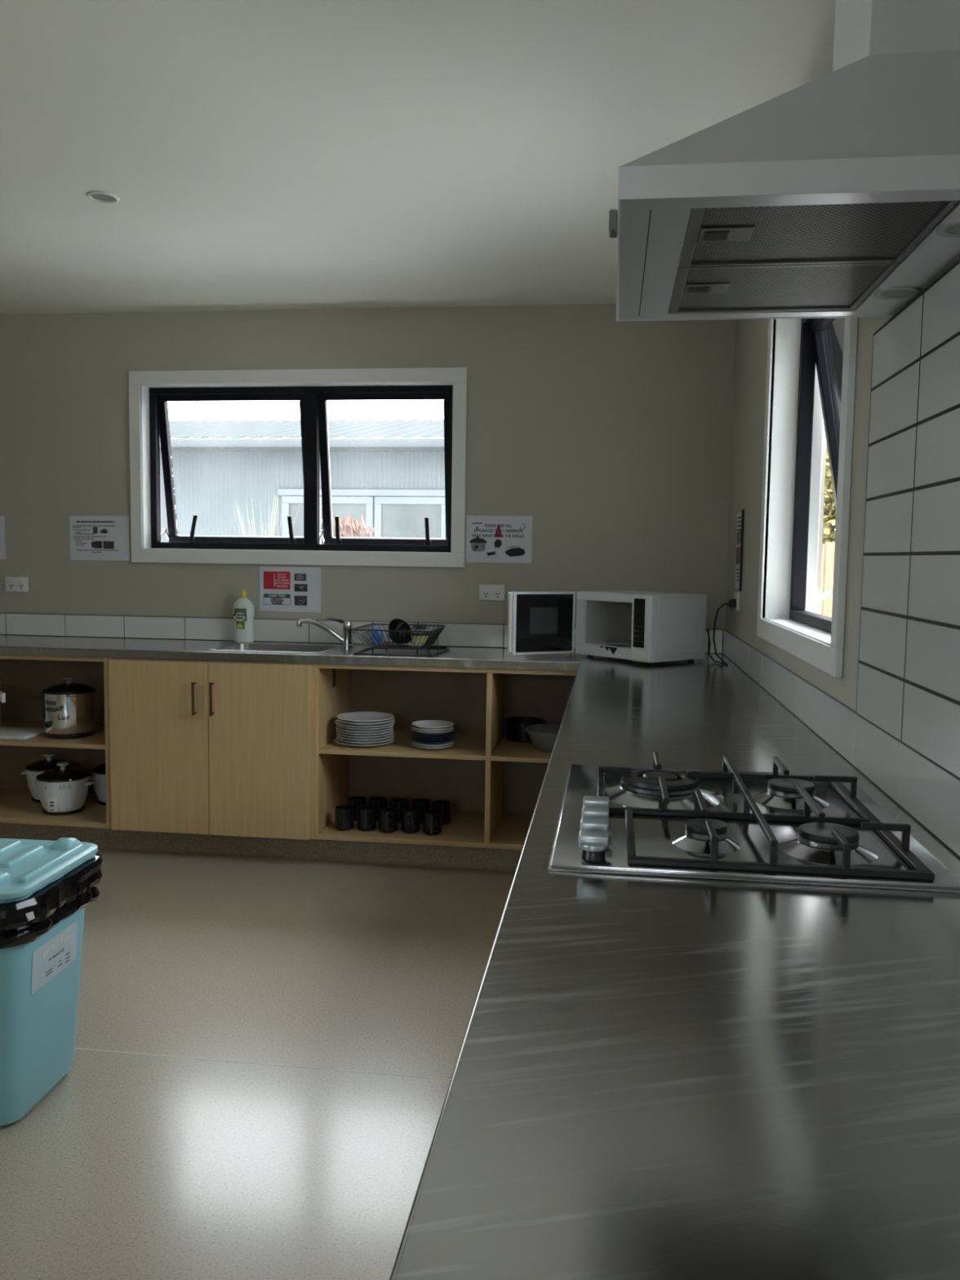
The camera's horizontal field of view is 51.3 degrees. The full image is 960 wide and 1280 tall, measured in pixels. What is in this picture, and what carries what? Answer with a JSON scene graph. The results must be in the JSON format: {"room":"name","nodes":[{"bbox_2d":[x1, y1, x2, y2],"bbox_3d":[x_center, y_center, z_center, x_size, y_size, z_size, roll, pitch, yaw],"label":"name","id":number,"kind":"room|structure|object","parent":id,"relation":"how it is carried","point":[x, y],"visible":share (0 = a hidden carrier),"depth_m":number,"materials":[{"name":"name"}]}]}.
{"room":"communal kitchen","nodes":[
{"label":"communal kitchen","id":0,"kind":"room"},
{"bbox_2d":[0,848,515,1279],"bbox_3d":[-1.833,1.244,0.887,5.139,0.060,8.212,1,5,7],"label":"floor","id":1,"kind":"structure","parent":0,"point":[131,1166],"depth_m":2.54,"materials":[{"name":"beige laminate"}]},
{"bbox_2d":[0,837,102,1125],"bbox_3d":[-1.223,0.800,2.405,0.528,0.589,0.448,1,5,6],"label":"rubbish bin","id":2,"kind":"object","parent":1,"relation":"on","point":[46,886],"visible":1,"depth_m":2.32,"materials":[{"name":"teal plastic"}]},
{"bbox_2d":[45,949,69,976],"bbox_3d":[-1.008,0.766,2.388,0.003,0.044,0.109,1,5,6],"label":"print","id":3,"kind":"object","parent":2,"relation":"attached to","point":[53,957],"depth_m":2.38},
{"bbox_2d":[0,654,110,828],"bbox_3d":[-2.138,0.405,4.572,1.200,0.734,0.510,1,5,7],"label":"base cabinet","id":4,"kind":"object","parent":1,"relation":"on","point":[23,678],"visible":0.41,"depth_m":4.78,"materials":[{"name":"brown wood"}]},
{"bbox_2d":[0,726,44,739],"bbox_3d":[-2.180,0.412,4.464,0.445,0.015,0.215,1,5,7],"label":"chopping board","id":5,"kind":"object","parent":4,"relation":"on","point":[6,732],"visible":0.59,"depth_m":4.43,"materials":[{"name":"white plastic"}]},
{"bbox_2d":[0,684,5,726],"bbox_3d":[-2.219,0.310,4.419,0.196,0.194,0.368,-2,5,-30],"label":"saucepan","id":6,"kind":"object","parent":5,"relation":"on","point":[2,695],"visible":1,"depth_m":4.30,"materials":[{"name":"grey"}]},
{"bbox_2d":[20,752,73,803],"bbox_3d":[-2.010,0.636,4.670,0.206,0.215,0.206,5,6,42],"label":"rice cooker","id":7,"kind":"object","parent":4,"relation":"on","point":[33,770],"visible":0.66,"depth_m":4.60,"materials":[{"name":"white metal"}]},
{"bbox_2d":[0,720,105,749],"bbox_3d":[-2.139,0.422,4.569,1.168,0.019,0.495,1,5,7],"label":"shelf","id":8,"kind":"object","parent":4,"relation":"attached to","point":[97,740],"depth_m":4.34,"materials":[{"name":"brown wood"}]},
{"bbox_2d":[31,761,94,815],"bbox_3d":[-1.861,0.654,4.464,0.222,0.217,0.222,-3,6,-42],"label":"rice cooker","id":9,"kind":"object","parent":4,"relation":"on","point":[62,791],"visible":1,"depth_m":4.39,"materials":[{"name":"white metal"}]},
{"bbox_2d":[41,675,96,738],"bbox_3d":[-1.832,0.293,4.459,0.225,0.263,0.229,1,5,7],"label":"slow cooker","id":10,"kind":"object","parent":4,"relation":"on","point":[68,707],"visible":1,"depth_m":4.38,"materials":[{"name":"silver metal"}]},
{"bbox_2d":[88,763,106,805],"bbox_3d":[-1.694,0.644,4.639,0.206,0.213,0.206,2,5,13],"label":"rice cooker","id":11,"kind":"object","parent":4,"relation":"on","point":[99,777],"visible":0.17,"depth_m":4.56,"materials":[{"name":"white metal"}]},
{"bbox_2d":[107,657,314,839],"bbox_3d":[-1.100,0.433,4.412,0.899,0.734,0.559,1,5,7],"label":"base cabinet","id":12,"kind":"object","parent":1,"relation":"on","point":[197,747],"visible":0.88,"depth_m":4.16,"materials":[{"name":"brown wood"}]},
{"bbox_2d":[0,634,959,1279],"bbox_3d":[-1.162,0.308,1.986,3.798,0.163,5.371,1,5,7],"label":"countertop","id":13,"kind":"structure","parent":12,"relation":"on","point":[653,1077],"depth_m":0.83,"materials":[{"name":"metal"}]},
{"bbox_2d":[232,590,254,642],"bbox_3d":[-1.089,-0.110,4.602,0.101,0.240,0.061,1,5,7],"label":"detergent bottle","id":14,"kind":"object","parent":13,"relation":"on","point":[243,610],"visible":1,"depth_m":4.58,"materials":[{"name":"white plastic"}]},
{"bbox_2d":[208,642,342,653],"bbox_3d":[-0.884,0.113,4.364,0.507,0.162,0.347,1,5,7],"label":"sink","id":15,"kind":"object","parent":13,"relation":"in","point":[233,646],"depth_m":4.50,"materials":[{"name":"silver metal"}]},
{"bbox_2d":[296,616,353,646],"bbox_3d":[-0.694,-0.039,4.477,0.253,0.131,0.059,0,5,-8],"label":"mixer tap","id":16,"kind":"object","parent":13,"relation":"on","point":[347,638],"visible":0.98,"depth_m":4.47,"materials":[{"name":"silver metal"}]},
{"bbox_2d":[341,620,353,646],"bbox_3d":[-0.595,-0.031,4.489,0.054,0.116,0.054,1,5,7],"label":"tap","id":17,"kind":"object","parent":16,"relation":"on","point":[347,638],"depth_m":4.47,"materials":[{"name":"silver metal"}]},
{"bbox_2d":[350,623,445,653],"bbox_3d":[-0.348,-0.006,4.319,0.346,0.101,0.382,1,5,7],"label":"dish rack","id":18,"kind":"object","parent":13,"relation":"on","point":[431,639],"visible":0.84,"depth_m":4.18,"materials":[{"name":"black metal"}]},
{"bbox_2d":[370,625,383,646],"bbox_3d":[-0.440,-0.020,4.259,0.050,0.087,0.155,1,5,7],"label":"dishcloth","id":19,"kind":"object","parent":18,"relation":"in","point":[375,633],"visible":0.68,"depth_m":4.22,"materials":[{"name":"blue fabric"}]},
{"bbox_2d":[387,618,411,644],"bbox_3d":[-0.347,-0.037,4.297,0.119,0.108,0.086,-2,6,-33],"label":"bowl","id":20,"kind":"object","parent":18,"relation":"in","point":[396,624],"visible":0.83,"depth_m":4.32,"materials":[{"name":"black ceramic"}]},
{"bbox_2d":[404,642,424,646],"bbox_3d":[-0.278,0.020,4.264,0.101,0.012,0.101,1,5,7],"label":"plate","id":21,"kind":"object","parent":18,"relation":"in","point":[409,643],"visible":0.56,"depth_m":4.23,"materials":[{"name":"white ceramic"}]},
{"bbox_2d":[410,631,430,643],"bbox_3d":[-0.256,-0.011,4.288,0.086,0.046,0.086,1,5,7],"label":"food container","id":22,"kind":"object","parent":21,"relation":"on","point":[420,634],"visible":0.54,"depth_m":4.25,"materials":[{"name":"yellow plastic"}]},
{"bbox_2d":[413,622,427,631],"bbox_3d":[-0.254,-0.058,4.284,0.064,0.036,0.052,1,5,7],"label":"scourer","id":23,"kind":"object","parent":22,"relation":"on","point":[420,626],"visible":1,"depth_m":4.27,"materials":[{"name":"grey rubber"}]},
{"bbox_2d":[353,644,448,657],"bbox_3d":[-0.323,0.046,4.264,0.347,0.008,0.413,1,5,7],"label":"tray","id":24,"kind":"object","parent":13,"relation":"on","point":[446,647],"visible":0.85,"depth_m":4.09,"materials":[{"name":"black plastic"}]},
{"bbox_2d":[506,590,736,665],"bbox_3d":[0.583,-0.051,3.995,0.684,0.272,0.663,-3,6,-39],"label":"microwave","id":25,"kind":"object","parent":13,"relation":"on","point":[652,628],"visible":1,"depth_m":4.03,"materials":[{"name":"white metal"}]},
{"bbox_2d":[548,751,959,893],"bbox_3d":[0.392,0.257,1.595,0.524,0.052,0.648,1,5,7],"label":"gas hob","id":26,"kind":"object","parent":13,"relation":"in","point":[732,824],"visible":1,"depth_m":1.43,"materials":[{"name":"silver metal"}]},
{"bbox_2d":[596,768,724,809],"bbox_3d":[0.306,0.246,1.703,0.214,0.034,0.214,1,5,7],"label":"gas burner","id":27,"kind":"object","parent":26,"relation":"on","point":[639,788],"depth_m":1.66,"materials":[{"name":"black metal"}]},
{"bbox_2d":[671,817,740,853],"bbox_3d":[0.319,0.273,1.409,0.094,0.031,0.094,1,5,7],"label":"gas burner","id":28,"kind":"object","parent":26,"relation":"on","point":[695,839],"depth_m":1.39,"materials":[{"name":"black metal"}]},
{"bbox_2d":[752,777,829,809],"bbox_3d":[0.520,0.253,1.672,0.123,0.031,0.123,1,5,7],"label":"gas burner","id":29,"kind":"object","parent":26,"relation":"on","point":[781,793],"depth_m":1.65,"materials":[{"name":"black metal"}]},
{"bbox_2d":[778,822,877,865],"bbox_3d":[0.482,0.277,1.384,0.130,0.031,0.130,1,5,7],"label":"gas burner","id":30,"kind":"object","parent":26,"relation":"on","point":[816,843],"depth_m":1.36,"materials":[{"name":"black metal"}]},
{"bbox_2d":[0,822,521,871],"bbox_3d":[-1.111,0.872,4.341,3.320,0.126,0.027,1,5,7],"label":"baseboard","id":31,"kind":"structure","parent":1,"relation":"on","point":[315,850],"depth_m":4.31,"materials":[{"name":"brown plastic"}]},
{"bbox_2d":[74,1048,450,1079],"bbox_3d":[-1.888,1.058,2.746,4.200,0.001,0.003,1,5,7],"label":"floor seam","id":32,"kind":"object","parent":1,"relation":"on","point":[74,1048],"depth_m":2.57,"materials":[{"name":"white paint"}]},
{"bbox_2d":[314,663,577,849],"bbox_3d":[-0.058,0.457,4.301,1.194,0.734,0.510,1,5,7],"label":"base cabinet","id":33,"kind":"object","parent":1,"relation":"on","point":[492,783],"visible":0.59,"depth_m":4.50,"materials":[{"name":"brown wood"}]},
{"bbox_2d":[334,804,354,831],"bbox_3d":[-0.582,0.756,4.227,0.080,0.092,0.104,4,6,37],"label":"mug","id":34,"kind":"object","parent":33,"relation":"on","point":[344,814],"visible":1,"depth_m":4.21,"materials":[{"name":"black ceramic"}]},
{"bbox_2d":[347,795,366,821],"bbox_3d":[-0.532,0.741,4.405,0.104,0.092,0.080,-3,6,-39],"label":"mug","id":35,"kind":"object","parent":33,"relation":"on","point":[356,802],"visible":0.51,"depth_m":4.36,"materials":[{"name":"black ceramic"}]},
{"bbox_2d":[334,737,395,746],"bbox_3d":[-0.491,0.433,4.263,0.256,0.018,0.256,1,5,7],"label":"dinner plate","id":36,"kind":"object","parent":33,"relation":"on","point":[337,740],"visible":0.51,"depth_m":4.21,"materials":[{"name":"white ceramic"}]},
{"bbox_2d":[336,736,394,744],"bbox_3d":[-0.489,0.422,4.261,0.244,0.018,0.244,1,5,7],"label":"dinner plate","id":37,"kind":"object","parent":36,"relation":"on","point":[337,737],"visible":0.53,"depth_m":4.20,"materials":[{"name":"white ceramic"}]},
{"bbox_2d":[336,733,394,742],"bbox_3d":[-0.489,0.411,4.262,0.244,0.018,0.244,1,5,7],"label":"dinner plate","id":38,"kind":"object","parent":37,"relation":"on","point":[393,734],"visible":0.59,"depth_m":4.21,"materials":[{"name":"white ceramic"}]},
{"bbox_2d":[335,730,393,738],"bbox_3d":[-0.491,0.399,4.262,0.244,0.018,0.244,1,5,7],"label":"dinner plate","id":39,"kind":"object","parent":38,"relation":"on","point":[392,731],"visible":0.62,"depth_m":4.19,"materials":[{"name":"white ceramic"}]},
{"bbox_2d":[335,728,393,736],"bbox_3d":[-0.491,0.388,4.261,0.244,0.018,0.244,1,5,7],"label":"dinner plate","id":40,"kind":"object","parent":39,"relation":"on","point":[336,729],"visible":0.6,"depth_m":4.19,"materials":[{"name":"white ceramic"}]},
{"bbox_2d":[335,725,393,733],"bbox_3d":[-0.491,0.377,4.258,0.244,0.018,0.244,1,5,7],"label":"dinner plate","id":41,"kind":"object","parent":40,"relation":"on","point":[336,726],"visible":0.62,"depth_m":4.20,"materials":[{"name":"white ceramic"}]},
{"bbox_2d":[336,723,394,731],"bbox_3d":[-0.489,0.366,4.261,0.244,0.018,0.244,1,5,7],"label":"dinner plate","id":42,"kind":"object","parent":41,"relation":"on","point":[393,724],"visible":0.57,"depth_m":4.18,"materials":[{"name":"white ceramic"}]},
{"bbox_2d":[334,720,395,728],"bbox_3d":[-0.491,0.355,4.257,0.256,0.018,0.256,1,5,7],"label":"dinner plate","id":43,"kind":"object","parent":42,"relation":"on","point":[336,722],"visible":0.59,"depth_m":4.21,"materials":[{"name":"white ceramic"}]},
{"bbox_2d":[337,717,394,725],"bbox_3d":[-0.487,0.343,4.260,0.244,0.018,0.244,1,5,7],"label":"dinner plate","id":44,"kind":"object","parent":43,"relation":"on","point":[393,718],"visible":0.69,"depth_m":4.18,"materials":[{"name":"white ceramic"}]},
{"bbox_2d":[336,711,394,723],"bbox_3d":[-0.488,0.333,4.256,0.244,0.018,0.244,1,5,7],"label":"dinner plate","id":45,"kind":"object","parent":44,"relation":"on","point":[353,717],"visible":1,"depth_m":4.29,"materials":[{"name":"white ceramic"}]},
{"bbox_2d":[357,805,376,831],"bbox_3d":[-0.483,0.757,4.225,0.080,0.092,0.104,2,5,17],"label":"mug","id":46,"kind":"object","parent":33,"relation":"on","point":[366,815],"visible":1,"depth_m":4.20,"materials":[{"name":"black ceramic"}]},
{"bbox_2d":[369,796,387,821],"bbox_3d":[-0.440,0.742,4.408,0.080,0.092,0.104,4,6,31],"label":"mug","id":47,"kind":"object","parent":33,"relation":"on","point":[379,802],"visible":0.59,"depth_m":4.36,"materials":[{"name":"black ceramic"}]},
{"bbox_2d":[378,807,397,833],"bbox_3d":[-0.391,0.760,4.201,0.080,0.092,0.104,3,5,20],"label":"mug","id":48,"kind":"object","parent":33,"relation":"on","point":[388,816],"visible":1,"depth_m":4.18,"materials":[{"name":"black ceramic"}]},
{"bbox_2d":[390,798,408,822],"bbox_3d":[-0.347,0.746,4.383,0.080,0.092,0.104,4,6,34],"label":"mug","id":49,"kind":"object","parent":33,"relation":"on","point":[398,803],"visible":0.6,"depth_m":4.34,"materials":[{"name":"black ceramic"}]},
{"bbox_2d":[318,730,485,760],"bbox_3d":[-0.290,0.449,4.326,0.696,0.019,0.495,1,5,7],"label":"shelf","id":50,"kind":"object","parent":33,"relation":"attached to","point":[468,744],"depth_m":4.15,"materials":[{"name":"brown wood"}]},
{"bbox_2d":[400,807,420,833],"bbox_3d":[-0.299,0.762,4.202,0.080,0.092,0.104,4,6,34],"label":"mug","id":51,"kind":"object","parent":33,"relation":"on","point":[410,816],"visible":1,"depth_m":4.18,"materials":[{"name":"black ceramic"}]},
{"bbox_2d":[411,798,430,823],"bbox_3d":[-0.250,0.747,4.381,0.104,0.092,0.080,-3,6,-42],"label":"mug","id":52,"kind":"object","parent":33,"relation":"on","point":[423,804],"visible":0.46,"depth_m":4.34,"materials":[{"name":"black ceramic"}]},
{"bbox_2d":[422,808,441,835],"bbox_3d":[-0.203,0.765,4.176,0.080,0.092,0.104,2,5,14],"label":"mug","id":53,"kind":"object","parent":33,"relation":"on","point":[432,818],"visible":1,"depth_m":4.16,"materials":[{"name":"black ceramic"}]},
{"bbox_2d":[412,742,453,750],"bbox_3d":[-0.196,0.443,4.194,0.176,0.018,0.176,1,5,7],"label":"plate","id":54,"kind":"object","parent":33,"relation":"on","point":[413,744],"visible":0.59,"depth_m":4.14,"materials":[{"name":"white ceramic"}]},
{"bbox_2d":[412,739,453,747],"bbox_3d":[-0.197,0.432,4.194,0.176,0.018,0.176,1,5,7],"label":"plate","id":55,"kind":"object","parent":54,"relation":"on","point":[452,740],"visible":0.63,"depth_m":4.14,"materials":[{"name":"white ceramic"}]},
{"bbox_2d":[411,737,453,745],"bbox_3d":[-0.201,0.422,4.193,0.176,0.018,0.176,1,5,7],"label":"plate","id":56,"kind":"object","parent":55,"relation":"on","point":[412,738],"visible":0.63,"depth_m":4.13,"materials":[{"name":"blue ceramic"}]},
{"bbox_2d":[411,734,453,742],"bbox_3d":[-0.199,0.411,4.196,0.176,0.018,0.176,1,5,7],"label":"plate","id":57,"kind":"object","parent":56,"relation":"on","point":[412,735],"visible":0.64,"depth_m":4.14,"materials":[{"name":"blue ceramic"}]},
{"bbox_2d":[411,732,453,739],"bbox_3d":[-0.200,0.400,4.194,0.176,0.018,0.176,1,5,7],"label":"plate","id":58,"kind":"object","parent":57,"relation":"on","point":[412,733],"visible":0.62,"depth_m":4.13,"materials":[{"name":"blue ceramic"}]},
{"bbox_2d":[412,729,453,737],"bbox_3d":[-0.197,0.390,4.191,0.176,0.018,0.176,1,5,7],"label":"plate","id":59,"kind":"object","parent":58,"relation":"on","point":[413,731],"visible":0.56,"depth_m":4.13,"materials":[{"name":"blue ceramic"}]},
{"bbox_2d":[411,727,453,734],"bbox_3d":[-0.198,0.380,4.189,0.176,0.018,0.176,1,5,7],"label":"plate","id":60,"kind":"object","parent":59,"relation":"on","point":[412,728],"visible":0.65,"depth_m":4.13,"materials":[{"name":"white ceramic"}]},
{"bbox_2d":[411,724,453,732],"bbox_3d":[-0.201,0.369,4.189,0.176,0.018,0.176,1,5,7],"label":"plate","id":61,"kind":"object","parent":60,"relation":"on","point":[412,726],"visible":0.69,"depth_m":4.13,"materials":[{"name":"white ceramic"}]},
{"bbox_2d":[412,720,453,729],"bbox_3d":[-0.197,0.358,4.189,0.176,0.018,0.176,1,5,7],"label":"plate","id":62,"kind":"object","parent":61,"relation":"on","point":[424,724],"visible":0.98,"depth_m":4.22,"materials":[{"name":"white ceramic"}]},
{"bbox_2d":[432,800,451,825],"bbox_3d":[-0.161,0.750,4.360,0.080,0.092,0.104,3,5,28],"label":"mug","id":63,"kind":"object","parent":33,"relation":"on","point":[444,806],"visible":0.71,"depth_m":4.32,"materials":[{"name":"black ceramic"}]},
{"bbox_2d":[490,734,551,763],"bbox_3d":[0.297,0.464,4.250,0.445,0.019,0.495,1,5,7],"label":"shelf","id":64,"kind":"object","parent":33,"relation":"attached to","point":[504,750],"depth_m":4.10,"materials":[{"name":"brown wood"}]},
{"bbox_2d":[505,716,560,742],"bbox_3d":[0.259,0.396,4.412,0.295,0.088,0.170,1,5,-2],"label":"saucepan","id":65,"kind":"object","parent":33,"relation":"on","point":[515,731],"visible":0.68,"depth_m":4.35,"materials":[{"name":"black metal"}]},
{"bbox_2d":[524,724,560,752],"bbox_3d":[0.305,0.415,4.163,0.244,0.093,0.244,1,5,7],"label":"mixing bowl","id":66,"kind":"object","parent":33,"relation":"on","point":[544,736],"visible":0.54,"depth_m":4.11,"materials":[{"name":"grey"}]},
{"bbox_2d":[0,303,736,653],"bbox_3d":[-1.290,-0.311,4.757,5.139,2.409,0.170,1,5,7],"label":"wall","id":67,"kind":"structure","parent":0,"point":[615,437],"depth_m":4.46,"materials":[{"name":"beige paint"}]},
{"bbox_2d":[0,515,5,559],"bbox_3d":[-2.422,-0.494,4.804,0.297,0.206,0.002,1,5,7],"label":"notice sheet","id":68,"kind":"object","parent":67,"relation":"attached to","point":[2,551],"visible":1,"depth_m":4.79,"materials":[{"name":"white paper"}]},
{"bbox_2d":[4,576,28,591],"bbox_3d":[-2.221,-0.267,4.791,0.116,0.072,0.013,1,5,7],"label":"power outlet","id":69,"kind":"object","parent":67,"relation":"attached to","point":[12,584],"visible":1,"depth_m":4.79,"materials":[{"name":"white plastic"}]},
{"bbox_2d":[69,515,129,560],"bbox_3d":[-1.799,-0.481,4.723,0.297,0.209,0.002,1,5,7],"label":"notice sheet","id":70,"kind":"object","parent":67,"relation":"attached to","point":[91,537],"visible":1,"depth_m":4.72,"materials":[{"name":"white paper"}]},
{"bbox_2d":[73,520,117,552],"bbox_3d":[-1.818,-0.487,4.724,0.222,0.148,0.001,1,5,7],"label":"print","id":71,"kind":"object","parent":70,"relation":"attached to","point":[89,536],"depth_m":4.72,"materials":[{"name":"black"}]},
{"bbox_2d":[90,541,102,548],"bbox_3d":[-1.813,-0.451,4.727,0.056,0.035,0.001,1,5,7],"label":"picture","id":72,"kind":"object","parent":70,"relation":"attached to","point":[94,544],"depth_m":4.73},
{"bbox_2d":[102,541,114,548],"bbox_3d":[-1.753,-0.449,4.719,0.054,0.037,0.001,1,5,7],"label":"picture","id":73,"kind":"object","parent":70,"relation":"attached to","point":[106,544],"depth_m":4.72},
{"bbox_2d":[259,566,320,612],"bbox_3d":[-0.879,-0.234,4.621,0.293,0.208,0.004,1,5,7],"label":"sign","id":74,"kind":"object","parent":67,"relation":"attached to","point":[282,588],"visible":1,"depth_m":4.62,"materials":[{"name":"white paper"}]},
{"bbox_2d":[294,573,306,581],"bbox_3d":[-0.829,-0.290,4.609,0.056,0.033,0.001,1,5,7],"label":"photo","id":75,"kind":"object","parent":74,"relation":"on","point":[298,577],"depth_m":4.61},
{"bbox_2d":[294,595,306,605],"bbox_3d":[-0.828,-0.182,4.618,0.060,0.045,0.001,1,5,7],"label":"photo","id":76,"kind":"object","parent":74,"relation":"attached to","point":[299,600],"depth_m":4.62},
{"bbox_2d":[294,583,307,591],"bbox_3d":[-0.827,-0.241,4.613,0.062,0.035,0.001,1,5,7],"label":"photo","id":77,"kind":"object","parent":74,"relation":"on","point":[298,587],"depth_m":4.61},
{"bbox_2d":[128,367,466,567],"bbox_3d":[-0.831,-0.796,4.690,1.582,0.883,0.272,1,5,7],"label":"window","id":78,"kind":"structure","parent":67,"relation":"in","point":[150,392],"depth_m":4.63,"materials":[{"name":"white paint"}]},
{"bbox_2d":[0,612,724,653],"bbox_3d":[-1.305,-0.054,4.690,4.795,0.106,0.008,1,5,7],"label":"backsplash","id":79,"kind":"structure","parent":67,"relation":"attached to","point":[454,634],"depth_m":4.68,"materials":[{"name":"white tile"}]},
{"bbox_2d":[479,584,505,600],"bbox_3d":[0.054,-0.214,4.494,0.116,0.072,0.013,1,5,7],"label":"power outlet","id":80,"kind":"object","parent":67,"relation":"attached to","point":[486,592],"visible":1,"depth_m":4.49,"materials":[{"name":"white plastic"}]},
{"bbox_2d":[466,515,532,563],"bbox_3d":[0.085,-0.451,4.476,0.297,0.210,0.004,1,5,7],"label":"warning sign","id":81,"kind":"object","parent":67,"relation":"attached to","point":[489,539],"visible":1,"depth_m":4.47,"materials":[{"name":"white paper"}]},
{"bbox_2d":[471,522,482,528],"bbox_3d":[-0.014,-0.512,4.484,0.048,0.029,0.001,1,5,7],"label":"picture","id":82,"kind":"object","parent":81,"relation":"attached to","point":[474,525],"depth_m":4.48,"materials":[{"name":"white"}]},
{"bbox_2d":[469,536,487,551],"bbox_3d":[-0.008,-0.433,4.489,0.082,0.070,0.001,1,5,7],"label":"picture","id":83,"kind":"object","parent":81,"relation":"in","point":[477,544],"depth_m":4.49,"materials":[{"name":"black paper"}]},
{"bbox_2d":[486,551,497,555],"bbox_3d":[0.051,-0.388,4.485,0.050,0.022,0.001,1,5,7],"label":"picture","id":84,"kind":"object","parent":81,"relation":"attached to","point":[488,553],"depth_m":4.48,"materials":[{"name":"black"}]},
{"bbox_2d":[494,524,502,537],"bbox_3d":[0.082,-0.487,4.472,0.034,0.056,0.001,1,5,7],"label":"picture","id":85,"kind":"object","parent":81,"relation":"attached to","point":[498,528],"depth_m":4.47},
{"bbox_2d":[494,539,502,547],"bbox_3d":[0.081,-0.433,4.477,0.034,0.038,0.001,1,5,7],"label":"picture","id":86,"kind":"object","parent":81,"relation":"attached to","point":[498,543],"depth_m":4.48,"materials":[{"name":"black"}]},
{"bbox_2d":[505,546,525,556],"bbox_3d":[0.155,-0.396,4.471,0.096,0.048,0.001,1,5,7],"label":"picture","id":87,"kind":"object","parent":81,"relation":"attached to","point":[510,551],"depth_m":4.47,"materials":[{"name":"black"}]},
{"bbox_2d":[0,0,835,315],"bbox_3d":[-1.798,-1.226,0.680,5.139,0.080,8.212,1,5,7],"label":"ceiling","id":88,"kind":"structure","parent":0,"point":[256,154],"depth_m":2.62,"materials":[{"name":"white paint"}]},
{"bbox_2d":[85,191,119,203],"bbox_3d":[-1.173,-1.377,3.112,0.100,0.005,0.100,1,5,7],"label":"recessed light","id":89,"kind":"object","parent":88,"relation":"in","point":[96,196],"visible":1,"depth_m":3.11,"materials":[{"name":"white plastic"}]},
{"bbox_2d":[725,316,892,711],"bbox_3d":[0.636,0.083,0.379,0.170,2.409,8.042,1,5,7],"label":"wall","id":90,"kind":"structure","parent":0,"point":[751,335],"depth_m":3.44,"materials":[{"name":"beige paint"}]},
{"bbox_2d":[733,591,740,610],"bbox_3d":[1.016,-0.154,3.956,0.013,0.072,0.116,1,5,7],"label":"power outlet","id":91,"kind":"object","parent":90,"relation":"attached to","point":[736,594],"visible":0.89,"depth_m":3.90,"materials":[{"name":"white plastic"}]},
{"bbox_2d":[734,509,744,591],"bbox_3d":[1.022,-0.353,3.952,0.009,0.312,0.216,1,5,7],"label":"notice sheet","id":92,"kind":"object","parent":90,"relation":"attached to","point":[740,516],"visible":1,"depth_m":3.93,"materials":[{"name":"white paper"}]},
{"bbox_2d":[735,548,738,564],"bbox_3d":[1.031,-0.335,4.008,0.001,0.065,0.075,1,5,7],"label":"picture","id":93,"kind":"object","parent":92,"relation":"on","point":[736,549],"depth_m":4.00},
{"bbox_2d":[608,0,959,321],"bbox_3d":[0.462,-0.893,1.506,0.514,0.655,0.648,1,5,7],"label":"range hood","id":94,"kind":"object","parent":90,"relation":"attached to","point":[835,194],"visible":0.99,"depth_m":1.34,"materials":[{"name":"silver metal"}]},
{"bbox_2d":[608,209,617,238],"bbox_3d":[0.186,-0.581,1.395,0.012,0.028,0.036,1,5,7],"label":"switch","id":95,"kind":"object","parent":94,"relation":"attached to","point":[613,214],"depth_m":1.38,"materials":[{"name":"grey plastic"}]},
{"bbox_2d":[756,317,858,677],"bbox_3d":[1.004,-0.501,2.671,0.313,1.082,1.173,1,5,7],"label":"window","id":96,"kind":"structure","parent":90,"relation":"in","point":[811,362],"depth_m":3.17,"materials":[{"name":"white paint"}]},
{"bbox_2d":[722,629,959,856],"bbox_3d":[0.698,0.235,1.578,0.008,0.106,5.663,1,5,7],"label":"backsplash","id":97,"kind":"structure","parent":90,"relation":"attached to","point":[931,794],"depth_m":1.90,"materials":[{"name":"white tile"}]},
{"bbox_2d":[855,259,959,779],"bbox_3d":[0.547,-0.091,0.356,0.008,0.744,3.262,1,5,7],"label":"tile backsplash","id":98,"kind":"structure","parent":90,"relation":"attached to","point":[908,677],"depth_m":1.63,"materials":[{"name":"white tile"}]},
{"label":"outside","id":99,"kind":"structure","parent":0,"visible":0},
{"bbox_3d":[-2.452,-0.182,19.864,42.000,0.100,29.356,1,5,7],"label":"ground","id":100,"kind":"structure","parent":99,"visible":0},
{"bbox_2d":[232,497,300,550],"bbox_3d":[-1.562,-0.108,7.305,0.530,1.873,0.552,1,5,7],"label":"clump","id":101,"kind":"object","parent":100,"relation":"on","point":[271,531],"visible":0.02,"depth_m":7.13,"materials":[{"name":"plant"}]},
{"bbox_2d":[160,419,445,552],"bbox_3d":[-5.604,-2.241,18.117,14.700,4.206,5.700,1,5,7],"label":"neighbouring building","id":102,"kind":"structure","parent":100,"relation":"on","point":[395,484],"depth_m":15.35,"materials":[{"name":"grey metal"}]},
{"bbox_2d":[319,512,395,551],"bbox_3d":[-0.917,-0.038,7.222,0.475,1.769,0.397,-2,5,-29],"label":"shrub","id":103,"kind":"object","parent":100,"relation":"on","point":[356,530],"visible":0.17,"depth_m":7.09,"materials":[{"name":"brown plant"}]},
{"bbox_2d":[819,542,835,617],"bbox_3d":[6.091,-0.173,10.601,8.730,1.670,0.170,1,5,7],"label":"fence","id":104,"kind":"object","parent":100,"relation":"on","point":[827,566],"visible":0.02,"depth_m":10.78,"materials":[{"name":"beige wood"}]},
{"bbox_2d":[822,445,835,614],"bbox_3d":[4.335,-1.390,12.387,1.690,3.757,1.553,3,5,29],"label":"tree","id":105,"kind":"object","parent":100,"relation":"on","point":[829,508],"visible":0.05,"depth_m":11.94,"materials":[{"name":"green plant"}]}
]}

